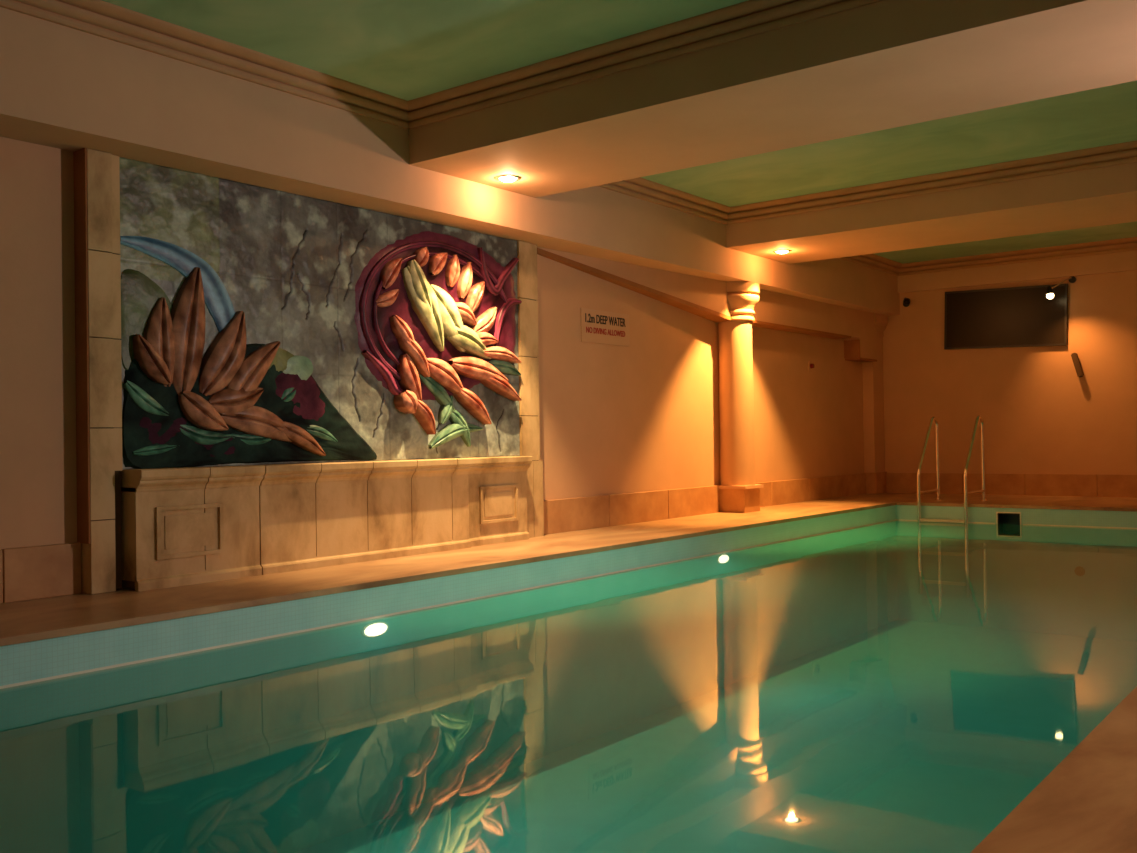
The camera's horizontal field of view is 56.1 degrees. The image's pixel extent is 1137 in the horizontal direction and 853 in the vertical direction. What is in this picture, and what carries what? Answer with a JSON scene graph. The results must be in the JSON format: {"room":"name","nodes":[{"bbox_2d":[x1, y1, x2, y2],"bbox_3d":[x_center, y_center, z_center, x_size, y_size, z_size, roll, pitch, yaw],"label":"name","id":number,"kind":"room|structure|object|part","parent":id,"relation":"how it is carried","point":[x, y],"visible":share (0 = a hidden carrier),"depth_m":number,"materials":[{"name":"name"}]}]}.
{"room":"indoor swimming pool","nodes":[
{"label":"indoor swimming pool","id":0,"kind":"room"},
{"bbox_2d":[0,137,863,548],"bbox_3d":[-0.991,-0.694,8.683,0.150,3.390,17.800,-1,-1,38],"label":"wall","id":1,"kind":"structure","parent":0,"point":[643,415],"depth_m":9.96,"materials":[{"name":"paint"}]},
{"bbox_2d":[0,542,81,603],"bbox_3d":[-4.537,0.815,3.921,0.035,0.293,5.622,-1,-1,38],"label":"baseboard","id":2,"kind":"structure","parent":1,"relation":"attached to","point":[43,571],"depth_m":5.94,"materials":[{"name":"stone"}]},
{"bbox_2d":[119,157,521,468],"bbox_3d":[-1.523,-0.670,7.694,0.219,1.844,3.611,-1,-1,38],"label":"mural","id":3,"kind":"object","parent":1,"relation":"attached to","point":[260,325],"visible":1,"depth_m":7.31},
{"bbox_3d":[-2.519,-0.164,6.399,0.069,0.218,0.312,-1,-1,38],"label":"grass blade","id":4,"kind":"part","parent":3,"relation":"part of","materials":[{"name":"green paint"}]},
{"bbox_3d":[-2.489,0.141,6.428,0.069,0.074,0.302,-1,-1,38],"label":"grass blade","id":5,"kind":"part","parent":3,"relation":"part of","materials":[{"name":"green paint"}]},
{"bbox_3d":[-2.289,0.043,6.689,0.069,0.155,0.444,-1,-1,38],"label":"grass blade","id":6,"kind":"part","parent":3,"relation":"part of","materials":[{"name":"green paint"}]},
{"bbox_3d":[-2.046,0.065,7.002,0.069,0.127,0.452,-1,-1,38],"label":"grass blade","id":7,"kind":"part","parent":3,"relation":"part of","materials":[{"name":"green paint"}]},
{"bbox_3d":[-1.898,-0.218,7.201,0.069,0.140,0.163,-1,-1,38],"label":"grass blade","id":8,"kind":"part","parent":3,"relation":"part of","materials":[{"name":"green paint"}]},
{"bbox_3d":[-1.733,0.055,7.404,0.069,0.140,0.336,-1,-1,38],"label":"grass blade","id":9,"kind":"part","parent":3,"relation":"part of","materials":[{"name":"green paint"}]},
{"bbox_2d":[0,7,899,315],"bbox_3d":[-0.785,-1.945,8.522,0.420,0.698,17.500,-1,-1,38],"label":"ceiling beam","id":10,"kind":"structure","parent":1,"relation":"attached to","point":[62,87],"depth_m":6.99,"materials":[{"name":"paint"}]},
{"bbox_2d":[580,308,629,345],"bbox_3d":[0.361,-0.954,10.298,0.015,0.317,0.790,-1,-1,38],"label":"warning sign","id":11,"kind":"object","parent":1,"relation":"attached to","point":[597,326],"visible":1,"depth_m":10.27,"materials":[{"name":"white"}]},
{"bbox_2d":[543,485,718,534],"bbox_3d":[0.690,0.808,10.651,0.035,0.300,3.184,-1,-1,38],"label":"baseboard","id":12,"kind":"structure","parent":1,"relation":"attached to","point":[580,513],"depth_m":10.48,"materials":[{"name":"stone"}]},
{"bbox_2d":[537,247,730,316],"bbox_3d":[0.755,-1.406,10.651,0.220,0.397,3.150,-1,-1,38],"label":"trim","id":13,"kind":"structure","parent":1,"relation":"attached to","point":[708,293],"depth_m":10.98,"materials":[{"name":"paint"}]},
{"bbox_2d":[537,248,731,321],"bbox_3d":[0.756,-1.379,10.649,0.223,0.417,3.150,-1,-1,38],"label":"trim","id":14,"kind":"structure","parent":1,"relation":"attached to","point":[695,309],"depth_m":10.68,"materials":[{"name":"beige paint"}]},
{"bbox_2d":[755,473,865,506],"bbox_3d":[3.076,0.812,13.723,0.035,0.290,3.784,-1,-1,38],"label":"baseboard","id":15,"kind":"structure","parent":1,"relation":"attached to","point":[772,493],"depth_m":13.76,"materials":[{"name":"stone"}]},
{"bbox_2d":[808,360,813,371],"bbox_3d":[3.166,-0.788,13.875,0.050,0.149,0.149,-1,-1,38],"label":"button","id":16,"kind":"object","parent":1,"relation":"attached to","point":[810,363],"visible":1,"depth_m":13.85,"materials":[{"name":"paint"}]},
{"bbox_2d":[752,289,876,361],"bbox_3d":[3.002,-1.275,13.540,0.220,0.662,4.170,-1,-1,38],"label":"trim","id":17,"kind":"structure","parent":1,"relation":"attached to","point":[771,307],"depth_m":13.63,"materials":[{"name":"paint"}]},
{"bbox_2d":[0,505,1136,852],"bbox_3d":[1.410,1.742,6.332,4.635,1.615,14.530,-1,-1,38],"label":"swimming pool","id":18,"kind":"structure","parent":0,"point":[778,710],"depth_m":7.04,"materials":[{"name":"tile"}]},
{"bbox_2d":[360,621,388,637],"bbox_3d":[-1.165,1.231,6.463,0.025,0.092,0.230,-1,-1,38],"label":"pool light","id":19,"kind":"object","parent":18,"relation":"attached to","point":[374,629],"visible":1,"depth_m":6.45,"materials":[{"name":"white glass"}]},
{"bbox_2d":[0,519,1136,689],"bbox_3d":[1.400,1.121,6.339,4.235,0.016,14.130,-1,-1,38],"label":"trim","id":20,"kind":"structure","parent":18,"relation":"attached to","point":[621,571],"depth_m":6.37,"materials":[{"name":"white tile"}]},
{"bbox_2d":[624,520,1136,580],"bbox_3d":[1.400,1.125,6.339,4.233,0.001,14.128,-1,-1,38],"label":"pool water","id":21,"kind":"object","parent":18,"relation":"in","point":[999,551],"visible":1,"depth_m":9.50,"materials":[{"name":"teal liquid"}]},
{"bbox_2d":[996,512,1021,524],"bbox_3d":[5.178,1.150,12.469,0.278,0.313,0.211,-1,-1,38],"label":"skimmer","id":22,"kind":"object","parent":18,"relation":"attached to","point":[1014,518],"visible":0.47,"depth_m":12.53,"materials":[{"name":"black plastic"}]},
{"bbox_3d":[5.239,1.150,12.549,0.248,0.285,0.009,-1,-1,38],"label":"panel","id":23,"kind":"part","parent":22,"relation":"part of","materials":[{"name":"black plastic"}]},
{"bbox_2d":[0,493,1136,852],"bbox_3d":[1.983,0.909,6.374,7.320,0.035,17.500,-1,-1,38],"label":"floor","id":24,"kind":"structure","parent":0,"point":[1087,803],"depth_m":5.83,"materials":[{"name":"tile"}]},
{"bbox_2d":[73,148,122,593],"bbox_3d":[-2.728,-0.318,6.204,0.135,2.549,0.217,-1,-1,38],"label":"stone pillar","id":25,"kind":"structure","parent":24,"relation":"on","point":[98,366],"depth_m":6.14,"materials":[{"name":"brown stone"}]},
{"bbox_2d":[121,456,531,591],"bbox_3d":[-1.470,0.605,7.654,0.288,0.705,3.589,-1,-1,38],"label":"dado","id":26,"kind":"object","parent":24,"relation":"on","point":[182,526],"visible":0.99,"depth_m":7.14,"materials":[{"name":"brown stone"}]},
{"bbox_3d":[-2.459,0.631,6.434,0.222,0.545,0.449,-1,-1,38],"label":"pedestal panel","id":27,"kind":"part","parent":26,"relation":"part of","materials":[{"name":"stone"}]},
{"bbox_3d":[-2.438,0.318,6.417,0.288,0.130,0.449,-1,-1,38],"label":"cap moulding","id":28,"kind":"part","parent":26,"relation":"part of","materials":[{"name":"stone"}]},
{"bbox_3d":[-2.291,0.914,6.461,0.040,0.084,0.699,-1,-1,38],"label":"moulding","id":29,"kind":"part","parent":26,"relation":"part of","materials":[{"name":"stone"}]},
{"bbox_3d":[-2.289,0.631,6.457,0.018,0.310,0.450,-1,-1,38],"label":"raised frame","id":30,"kind":"part","parent":26,"relation":"part of","materials":[{"name":"stone"}]},
{"bbox_3d":[-2.243,0.630,6.712,0.222,0.545,0.244,-1,-1,38],"label":"pedestal panel","id":31,"kind":"part","parent":26,"relation":"part of","materials":[{"name":"stone"}]},
{"bbox_3d":[-2.221,0.318,6.695,0.288,0.130,0.244,-1,-1,38],"label":"cap moulding","id":32,"kind":"part","parent":26,"relation":"part of","materials":[{"name":"stone"}]},
{"bbox_3d":[-2.122,0.631,6.878,0.210,0.545,0.153,-1,-1,38],"label":"narrow panel","id":33,"kind":"part","parent":26,"relation":"part of","materials":[{"name":"stone"}]},
{"bbox_3d":[-2.034,0.914,6.810,0.040,0.084,0.153,-1,-1,38],"label":"moulding","id":34,"kind":"part","parent":26,"relation":"part of","materials":[{"name":"stone"}]},
{"bbox_3d":[-2.100,0.318,6.861,0.276,0.130,0.153,-1,-1,38],"label":"cap moulding","id":35,"kind":"part","parent":26,"relation":"part of","materials":[{"name":"stone"}]},
{"bbox_3d":[-1.933,0.630,7.118,0.213,0.545,0.443,-1,-1,38],"label":"panel","id":36,"kind":"part","parent":26,"relation":"part of","materials":[{"name":"stone"}]},
{"bbox_3d":[-1.912,0.317,7.101,0.279,0.130,0.443,-1,-1,38],"label":"cap moulding","id":37,"kind":"part","parent":26,"relation":"part of","materials":[{"name":"stone"}]},
{"bbox_3d":[-1.655,0.630,7.477,0.213,0.545,0.454,-1,-1,38],"label":"panel","id":38,"kind":"part","parent":26,"relation":"part of","materials":[{"name":"stone"}]},
{"bbox_3d":[-1.633,0.317,7.460,0.279,0.130,0.454,-1,-1,38],"label":"cap moulding","id":39,"kind":"part","parent":26,"relation":"part of","materials":[{"name":"stone"}]},
{"bbox_3d":[-1.382,0.914,7.646,0.040,0.084,1.953,-1,-1,38],"label":"moulding","id":40,"kind":"part","parent":26,"relation":"part of","materials":[{"name":"stone"}]},
{"bbox_3d":[-1.360,0.317,7.811,0.279,0.130,0.424,-1,-1,38],"label":"cap moulding","id":41,"kind":"part","parent":26,"relation":"part of","materials":[{"name":"stone"}]},
{"bbox_3d":[-1.381,0.630,7.828,0.213,0.545,0.424,-1,-1,38],"label":"panel","id":42,"kind":"part","parent":26,"relation":"part of","materials":[{"name":"stone"}]},
{"bbox_3d":[-1.118,0.630,8.168,0.213,0.545,0.424,-1,-1,38],"label":"panel","id":43,"kind":"part","parent":26,"relation":"part of","materials":[{"name":"stone"}]},
{"bbox_3d":[-1.096,0.317,8.151,0.279,0.130,0.424,-1,-1,38],"label":"cap moulding","id":44,"kind":"part","parent":26,"relation":"part of","materials":[{"name":"stone"}]},
{"bbox_3d":[-0.906,0.317,8.396,0.279,0.130,0.184,-1,-1,38],"label":"cap moulding","id":45,"kind":"part","parent":26,"relation":"part of","materials":[{"name":"stone"}]},
{"bbox_3d":[-0.928,0.630,8.413,0.213,0.545,0.184,-1,-1,38],"label":"panel","id":46,"kind":"part","parent":26,"relation":"part of","materials":[{"name":"stone"}]},
{"bbox_3d":[-0.641,0.630,8.820,0.165,0.545,0.729,-1,-1,38],"label":"pedestal panel","id":47,"kind":"part","parent":26,"relation":"part of","materials":[{"name":"stone"}]},
{"bbox_3d":[-0.571,0.636,8.762,0.018,0.300,0.460,-1,-1,38],"label":"raised frame","id":48,"kind":"part","parent":26,"relation":"part of","materials":[{"name":"stone"}]},
{"bbox_3d":[-0.572,0.914,8.767,0.040,0.084,0.729,-1,-1,38],"label":"moulding","id":49,"kind":"part","parent":26,"relation":"part of","materials":[{"name":"stone"}]},
{"bbox_3d":[-0.620,0.317,8.803,0.231,0.130,0.729,-1,-1,38],"label":"cap moulding","id":50,"kind":"part","parent":26,"relation":"part of","materials":[{"name":"stone"}]},
{"bbox_2d":[517,241,543,537],"bbox_3d":[-0.363,-0.318,9.256,0.125,2.552,0.275,-1,-1,38],"label":"stone pillar","id":51,"kind":"structure","parent":24,"relation":"on","point":[527,287],"depth_m":9.21,"materials":[{"name":"brown stone"}]},
{"bbox_2d":[718,281,763,512],"bbox_3d":[1.887,-0.320,11.994,0.564,2.551,0.564,-1,-1,38],"label":"column","id":52,"kind":"structure","parent":24,"relation":"on","point":[738,490],"depth_m":11.82,"materials":[{"name":"stone"}]},
{"bbox_2d":[862,313,887,493],"bbox_3d":[4.395,-0.321,15.283,0.243,2.552,0.463,-1,-1,38],"label":"pilaster","id":53,"kind":"object","parent":24,"relation":"on","point":[872,372],"visible":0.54,"depth_m":15.22,"materials":[{"name":"paint"}]},
{"bbox_2d":[917,415,987,597],"bbox_3d":[4.705,0.948,13.082,0.650,2.157,0.775,-1,-1,38],"label":"pool ladder","id":54,"kind":"object","parent":24,"relation":"on","point":[966,584],"visible":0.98,"depth_m":12.96,"materials":[{"name":"silver metal"}]},
{"bbox_3d":[4.479,0.953,13.248,0.046,2.157,0.746,-1,-1,38],"label":"handrail","id":55,"kind":"part","parent":54,"relation":"part of","materials":[{"name":"silver metal"}]},
{"bbox_3d":[4.922,0.942,12.904,0.046,2.157,0.746,-1,-1,38],"label":"handrail","id":56,"kind":"part","parent":54,"relation":"part of","materials":[{"name":"silver metal"}]},
{"bbox_2d":[102,0,1136,263],"bbox_3d":[1.934,-2.408,6.411,7.320,0.100,17.500,-1,-1,38],"label":"ceiling","id":57,"kind":"structure","parent":0,"point":[407,50],"depth_m":6.90,"materials":[{"name":"green paint"}]},
{"bbox_2d":[0,0,408,128],"bbox_3d":[-3.523,-2.223,4.559,0.126,0.150,7.880,-1,-1,38],"label":"trim","id":58,"kind":"structure","parent":57,"relation":"attached to","point":[100,18],"depth_m":6.35,"materials":[{"name":"paint"}]},
{"bbox_2d":[408,0,883,128],"bbox_3d":[1.529,-2.286,5.544,6.900,0.150,0.126,-1,-1,38],"label":"trim","id":59,"kind":"structure","parent":57,"relation":"attached to","point":[749,18],"depth_m":6.46,"materials":[{"name":"paint"}]},
{"bbox_2d":[598,177,729,224],"bbox_3d":[0.746,-2.224,10.056,0.126,0.150,3.200,-1,-1,38],"label":"trim","id":60,"kind":"structure","parent":57,"relation":"attached to","point":[641,188],"depth_m":10.38,"materials":[{"name":"paint"}]},
{"bbox_2d":[409,0,1136,197],"bbox_3d":[2.005,-2.159,6.153,6.900,0.405,1.420,-1,-1,38],"label":"ceiling beam","id":61,"kind":"structure","parent":57,"relation":"attached to","point":[886,64],"depth_m":6.30,"materials":[{"name":"paint"}]},
{"bbox_2d":[495,175,520,181],"bbox_3d":[-0.463,-1.884,8.144,0.200,0.025,0.200,-1,-1,38],"label":"recessed light","id":62,"kind":"object","parent":61,"relation":"attached to","point":[503,178],"visible":1,"depth_m":8.10,"materials":[{"name":"white glass"}]},
{"bbox_3d":[-0.463,-1.884,8.144,0.136,0.025,0.136,-1,-1,38],"label":"bulb","id":63,"kind":"part","parent":62,"relation":"part of","materials":[{"name":"beige glass"}]},
{"bbox_2d":[725,140,1136,224],"bbox_3d":[4.363,-2.288,9.193,6.900,0.150,0.126,-1,-1,38],"label":"trim","id":64,"kind":"structure","parent":57,"relation":"attached to","point":[1126,152],"depth_m":9.88,"materials":[{"name":"paint"}]},
{"bbox_2d":[726,162,1136,263],"bbox_3d":[4.848,-2.166,9.813,6.900,0.395,1.450,-1,-1,38],"label":"ceiling beam","id":65,"kind":"structure","parent":57,"relation":"attached to","point":[1101,196],"depth_m":10.27,"materials":[{"name":"paint"}]},
{"bbox_2d":[773,250,790,253],"bbox_3d":[2.327,-1.897,11.614,0.200,0.025,0.200,-1,-1,38],"label":"recessed light","id":66,"kind":"object","parent":65,"relation":"attached to","point":[775,251],"visible":1,"depth_m":11.58,"materials":[{"name":"silver metal"}]},
{"bbox_3d":[2.327,-1.897,11.614,0.136,0.025,0.136,-1,-1,38],"label":"bulb","id":67,"kind":"part","parent":66,"relation":"part of","materials":[{"name":"beige glass"}]},
{"bbox_2d":[883,270,1136,474],"bbox_3d":[7.371,-0.766,13.362,7.320,3.390,0.150,-1,-1,38],"label":"wall","id":68,"kind":"structure","parent":0,"point":[1039,417],"depth_m":14.27,"materials":[{"name":"paint"}]},
{"bbox_2d":[839,254,901,275],"bbox_3d":[3.684,-2.226,13.839,0.126,0.150,3.480,-1,-1,38],"label":"trim","id":69,"kind":"structure","parent":68,"relation":"attached to","point":[873,261],"depth_m":14.50,"materials":[{"name":"paint"}]},
{"bbox_2d":[903,297,909,306],"bbox_3d":[4.786,-1.765,15.092,0.099,0.120,0.339,-1,-1,17],"label":"spotlight","id":70,"kind":"object","parent":68,"relation":"attached to","point":[906,301],"visible":1,"depth_m":14.96,"materials":[{"name":"black plastic"}]},
{"bbox_3d":[4.753,-1.751,14.973,0.092,0.092,0.092,-1,-1,38],"label":"bulb","id":71,"kind":"part","parent":70,"relation":"part of","materials":[{"name":"black"}]},
{"bbox_2d":[944,284,1067,349],"bbox_3d":[5.878,-1.467,14.387,1.580,0.800,0.061,1,0,38],"label":"television","id":72,"kind":"object","parent":68,"relation":"attached to","point":[1024,316],"visible":1,"depth_m":14.35,"materials":[{"name":"black plastic"}]},
{"bbox_2d":[886,473,1136,497],"bbox_3d":[7.404,0.745,13.220,7.144,0.285,0.035,-1,-1,38],"label":"baseboard","id":73,"kind":"structure","parent":68,"relation":"attached to","point":[1084,485],"depth_m":14.22,"materials":[{"name":"stone"}]},
{"bbox_2d":[897,250,1136,292],"bbox_3d":[7.449,-2.169,13.162,6.900,0.390,0.070,-1,-1,38],"label":"trim","id":74,"kind":"structure","parent":68,"relation":"attached to","point":[1120,261],"depth_m":14.21,"materials":[{"name":"paint"}]},
{"bbox_2d":[898,237,1136,275],"bbox_3d":[7.387,-2.289,13.086,6.900,0.150,0.126,-1,-1,38],"label":"trim","id":75,"kind":"structure","parent":68,"relation":"attached to","point":[1124,244],"depth_m":14.15,"materials":[{"name":"paint"}]},
{"bbox_2d":[1046,276,1075,298],"bbox_3d":[6.362,-1.796,13.788,0.497,0.319,0.098,-1,-1,-27],"label":"spotlight","id":76,"kind":"object","parent":68,"relation":"attached to","point":[1049,293],"visible":1,"depth_m":13.70,"materials":[{"name":"black plastic"}]},
{"bbox_3d":[6.185,-1.743,13.699,0.099,0.119,0.098,-1,-1,38],"label":"lamp shade","id":77,"kind":"part","parent":76,"relation":"part of","materials":[{"name":"black plastic"}]},
{"bbox_3d":[6.185,-1.681,13.694,0.092,0.092,0.092,-1,-1,38],"label":"bulb","id":78,"kind":"part","parent":76,"relation":"part of","materials":[{"name":"beige glass"}]},
{"bbox_3d":[6.375,-1.844,13.783,0.412,0.182,0.044,-1,-1,-23],"label":"arm","id":79,"kind":"part","parent":76,"relation":"part of","materials":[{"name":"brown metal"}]},
{"bbox_3d":[6.559,-1.913,13.884,0.089,0.089,0.019,-1,-1,38],"label":"wall plate","id":80,"kind":"part","parent":76,"relation":"part of","materials":[{"name":"black plastic"}]},
{"bbox_2d":[1071,353,1083,376],"bbox_3d":[6.587,-0.794,13.797,0.138,0.319,0.124,-1,-1,38],"label":"wall bracket","id":81,"kind":"object","parent":68,"relation":"attached to","point":[1075,358],"visible":1,"depth_m":13.75,"materials":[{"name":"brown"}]}
]}

